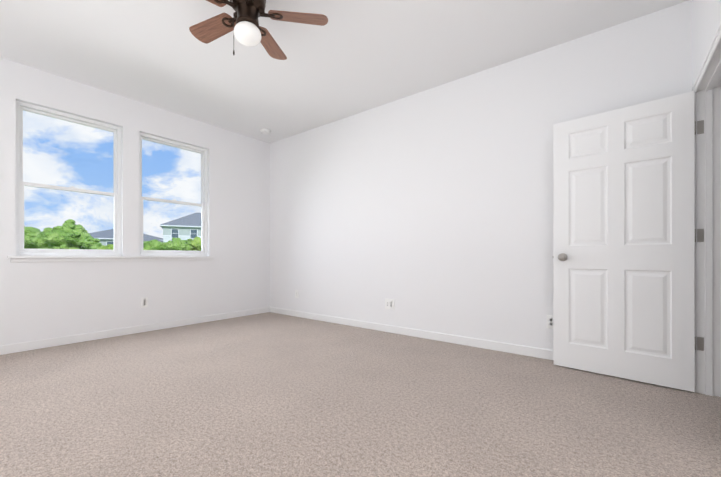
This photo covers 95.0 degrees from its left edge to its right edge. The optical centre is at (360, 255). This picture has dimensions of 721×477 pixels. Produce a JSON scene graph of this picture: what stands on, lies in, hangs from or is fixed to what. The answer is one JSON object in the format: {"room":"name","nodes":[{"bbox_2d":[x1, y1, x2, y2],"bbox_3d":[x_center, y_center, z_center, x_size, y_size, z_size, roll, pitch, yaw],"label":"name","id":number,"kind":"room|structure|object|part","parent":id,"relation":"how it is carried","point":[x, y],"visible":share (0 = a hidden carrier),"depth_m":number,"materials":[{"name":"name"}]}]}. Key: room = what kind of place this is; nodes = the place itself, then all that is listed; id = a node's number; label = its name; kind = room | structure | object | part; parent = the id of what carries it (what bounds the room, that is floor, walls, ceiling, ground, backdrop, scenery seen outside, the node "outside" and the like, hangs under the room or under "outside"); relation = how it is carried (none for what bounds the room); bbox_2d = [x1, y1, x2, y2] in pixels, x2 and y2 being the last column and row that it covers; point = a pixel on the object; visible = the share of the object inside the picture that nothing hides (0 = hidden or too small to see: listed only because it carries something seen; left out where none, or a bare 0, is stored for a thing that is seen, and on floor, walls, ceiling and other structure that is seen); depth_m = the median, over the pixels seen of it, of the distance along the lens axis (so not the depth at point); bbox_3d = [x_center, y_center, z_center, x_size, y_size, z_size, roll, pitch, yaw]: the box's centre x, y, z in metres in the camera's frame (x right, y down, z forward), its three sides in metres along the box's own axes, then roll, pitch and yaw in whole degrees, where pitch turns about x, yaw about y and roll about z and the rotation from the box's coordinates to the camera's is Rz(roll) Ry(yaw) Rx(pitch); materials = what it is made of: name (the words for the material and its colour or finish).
{"room":"empty bedroom","nodes":[
{"label":"empty bedroom","id":0,"kind":"room"},
{"bbox_2d":[0,57,269,345],"bbox_3d":[-2.869,-0.470,3.876,0.140,2.800,4.220,0,0,38],"label":"wall","id":1,"kind":"structure","parent":0,"point":[42,300],"depth_m":3.95,"materials":[{"name":"white paint"}]},
{"bbox_2d":[7,101,213,261],"bbox_3d":[-2.770,-0.729,3.963,0.172,1.582,2.018,0,0,38],"label":"window","id":2,"kind":"structure","parent":1,"relation":"in","point":[21,184],"depth_m":3.55,"materials":[{"name":"white plastic"}]},
{"bbox_2d":[0,307,269,354],"bbox_3d":[-2.808,0.886,3.828,0.014,0.088,4.220,0,0,38],"label":"baseboard","id":3,"kind":"structure","parent":1,"relation":"attached to","point":[34,345],"depth_m":3.81,"materials":[{"name":"white wood"}]},
{"bbox_2d":[141,297,147,307],"bbox_3d":[-2.643,0.570,4.042,0.009,0.120,0.074,0,0,38],"label":"electrical outlet","id":4,"kind":"object","parent":1,"relation":"attached to","point":[144,302],"visible":1,"depth_m":4.04,"materials":[{"name":"white plastic"}]},
{"bbox_2d":[139,132,206,255],"bbox_3d":[-2.484,-0.760,4.401,0.080,1.520,0.866,0,0,38],"label":"window","id":5,"kind":"structure","parent":1,"relation":"in","point":[203,169],"depth_m":4.41,"materials":[{"name":"white plastic"}]},
{"bbox_2d":[0,0,687,142],"bbox_3d":[-0.345,-1.931,1.892,6.560,0.120,4.500,0,0,38],"label":"ceiling","id":6,"kind":"structure","parent":0,"point":[351,58],"depth_m":2.98,"materials":[{"name":"white paint"}]},
{"bbox_2d":[189,0,327,59],"bbox_3d":[-0.794,-1.619,2.236,1.041,0.504,1.034,0,0,38],"label":"ceiling fan","id":7,"kind":"object","parent":6,"relation":"hanging from","point":[243,24],"visible":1,"depth_m":2.27,"materials":[{"name":"brown wood"}]},
{"bbox_3d":[-1.067,-1.653,2.401,0.410,0.006,0.156,0,-12,28],"label":"blade","id":8,"kind":"part","parent":7,"relation":"part of","materials":[{"name":"brown wood"}]},
{"bbox_3d":[-1.010,-1.653,2.006,0.410,0.006,0.156,0,-12,-44],"label":"blade","id":9,"kind":"part","parent":7,"relation":"part of","materials":[{"name":"brown wood"}]},
{"label":"blade","id":10,"kind":"part","parent":7,"relation":"part of","materials":[{"name":"brown wood"}]},
{"bbox_3d":[-0.430,-1.653,2.293,0.410,0.006,0.156,0,12,-8],"label":"blade","id":11,"kind":"part","parent":7,"relation":"part of","materials":[{"name":"brown wood"}]},
{"bbox_2d":[260,128,270,133],"bbox_3d":[-1.417,-1.848,4.917,0.156,0.043,0.156,0,0,38],"label":"smoke detector","id":12,"kind":"object","parent":6,"relation":"attached to","point":[264,131],"visible":1,"depth_m":4.87,"materials":[{"name":"white plastic"}]},
{"bbox_2d":[0,312,720,476],"bbox_3d":[-0.345,0.989,1.892,6.560,0.120,4.500,0,0,38],"label":"floor","id":13,"kind":"structure","parent":0,"point":[269,394],"depth_m":1.97,"materials":[{"name":"carpet"}]},
{"bbox_2d":[270,0,691,349],"bbox_3d":[1.002,-0.470,3.606,6.560,2.800,0.140,0,0,38],"label":"wall","id":14,"kind":"structure","parent":0,"point":[431,209],"depth_m":3.50,"materials":[{"name":"white paint"}]},
{"bbox_2d":[385,298,393,309],"bbox_3d":[0.352,0.585,4.017,0.134,0.128,0.017,0,0,38],"label":"electrical outlet","id":15,"kind":"object","parent":14,"relation":"attached to","point":[389,303],"visible":1,"depth_m":4.02,"materials":[{"name":"white plastic"}]},
{"bbox_2d":[270,307,553,359],"bbox_3d":[0.453,0.886,3.939,4.976,0.088,0.014,0,0,38],"label":"baseboard","id":16,"kind":"structure","parent":14,"relation":"attached to","point":[510,348],"depth_m":3.66,"materials":[{"name":"white wood"}]},
{"bbox_2d":[547,315,553,328],"bbox_3d":[1.707,0.592,2.957,0.074,0.120,0.009,0,0,38],"label":"electrical outlet","id":17,"kind":"object","parent":14,"relation":"attached to","point":[550,324],"visible":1,"depth_m":2.96,"materials":[{"name":"white plastic"}]},
{"bbox_2d":[692,0,720,85],"bbox_3d":[1.164,-0.471,0.705,0.140,2.800,4.220,0,0,38],"label":"wall","id":18,"kind":"structure","parent":0,"point":[706,16],"depth_m":2.09,"materials":[{"name":"white paint"}]},
{"bbox_2d":[553,91,695,391],"bbox_3d":[1.972,-0.097,2.543,0.861,2.030,0.174,0,0,38],"label":"door","id":19,"kind":"structure","parent":18,"relation":"in","point":[624,235],"depth_m":2.47,"materials":[{"name":"white paint"}]},
{"bbox_2d":[692,20,720,396],"bbox_3d":[2.072,-0.121,1.874,0.159,2.101,0.958,0,0,38],"label":"door frame","id":20,"kind":"structure","parent":18,"relation":"in","point":[709,237],"depth_m":2.20,"materials":[{"name":"white wood"}]},
{"label":"outside","id":21,"kind":"structure","parent":0,"visible":0},
{"bbox_3d":[-52.495,1.496,66.524,155.290,0.300,200.000,0,0,38],"label":"lawn","id":22,"kind":"structure","parent":21,"visible":0},
{"bbox_2d":[24,225,40,248],"bbox_3d":[-27.976,-0.686,27.645,3.212,4.044,2.999,0,0,38],"label":"tree","id":23,"kind":"object","parent":22,"relation":"on","point":[28,233],"depth_m":27.05,"materials":[{"name":"green plant"}]},
{"bbox_2d":[30,219,90,248],"bbox_3d":[-22.721,-0.756,25.235,4.216,4.182,3.319,0,0,38],"label":"tree","id":24,"kind":"object","parent":22,"relation":"on","point":[52,239],"depth_m":24.72,"materials":[{"name":"green plant"}]},
{"bbox_2d":[78,236,101,248],"bbox_3d":[-18.271,-0.018,22.512,2.751,2.706,1.386,0,0,38],"label":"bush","id":25,"kind":"object","parent":22,"relation":"on","point":[90,244],"depth_m":22.63,"materials":[{"name":"green plant"}]},
{"bbox_2d":[97,244,113,249],"bbox_3d":[-14.647,0.315,19.535,2.691,2.038,1.291,0,0,38],"label":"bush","id":26,"kind":"object","parent":22,"relation":"on","point":[110,247],"depth_m":19.05,"materials":[{"name":"green plant"}]},
{"bbox_2d":[89,229,162,245],"bbox_3d":[-47.578,-1.986,65.316,15.000,6.663,13.000,0,0,-39],"label":"house","id":27,"kind":"structure","parent":22,"relation":"on","point":[108,238],"depth_m":59.81,"materials":[{"name":"white"}]},
{"bbox_2d":[143,239,166,249],"bbox_3d":[-12.485,0.150,20.241,1.867,2.368,1.781,0,0,38],"label":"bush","id":28,"kind":"object","parent":22,"relation":"on","point":[149,245],"depth_m":20.19,"materials":[{"name":"green plant"}]},
{"bbox_2d":[143,213,200,241],"bbox_3d":[-31.601,-3.439,62.421,21.900,9.568,11.000,0,0,-27],"label":"house","id":29,"kind":"structure","parent":22,"relation":"on","point":[193,225],"depth_m":57.36,"materials":[{"name":"white"}]},
{"bbox_2d":[165,238,192,250],"bbox_3d":[-11.470,0.101,20.702,2.338,2.467,1.902,0,0,38],"label":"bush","id":30,"kind":"object","parent":22,"relation":"on","point":[184,245],"depth_m":20.05,"materials":[{"name":"green plant"}]},
{"bbox_2d":[187,237,200,250],"bbox_3d":[-10.714,0.024,21.433,2.265,2.621,1.769,0,0,38],"label":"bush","id":31,"kind":"object","parent":22,"relation":"on","point":[195,241],"depth_m":21.36,"materials":[{"name":"green plant"}]}
]}

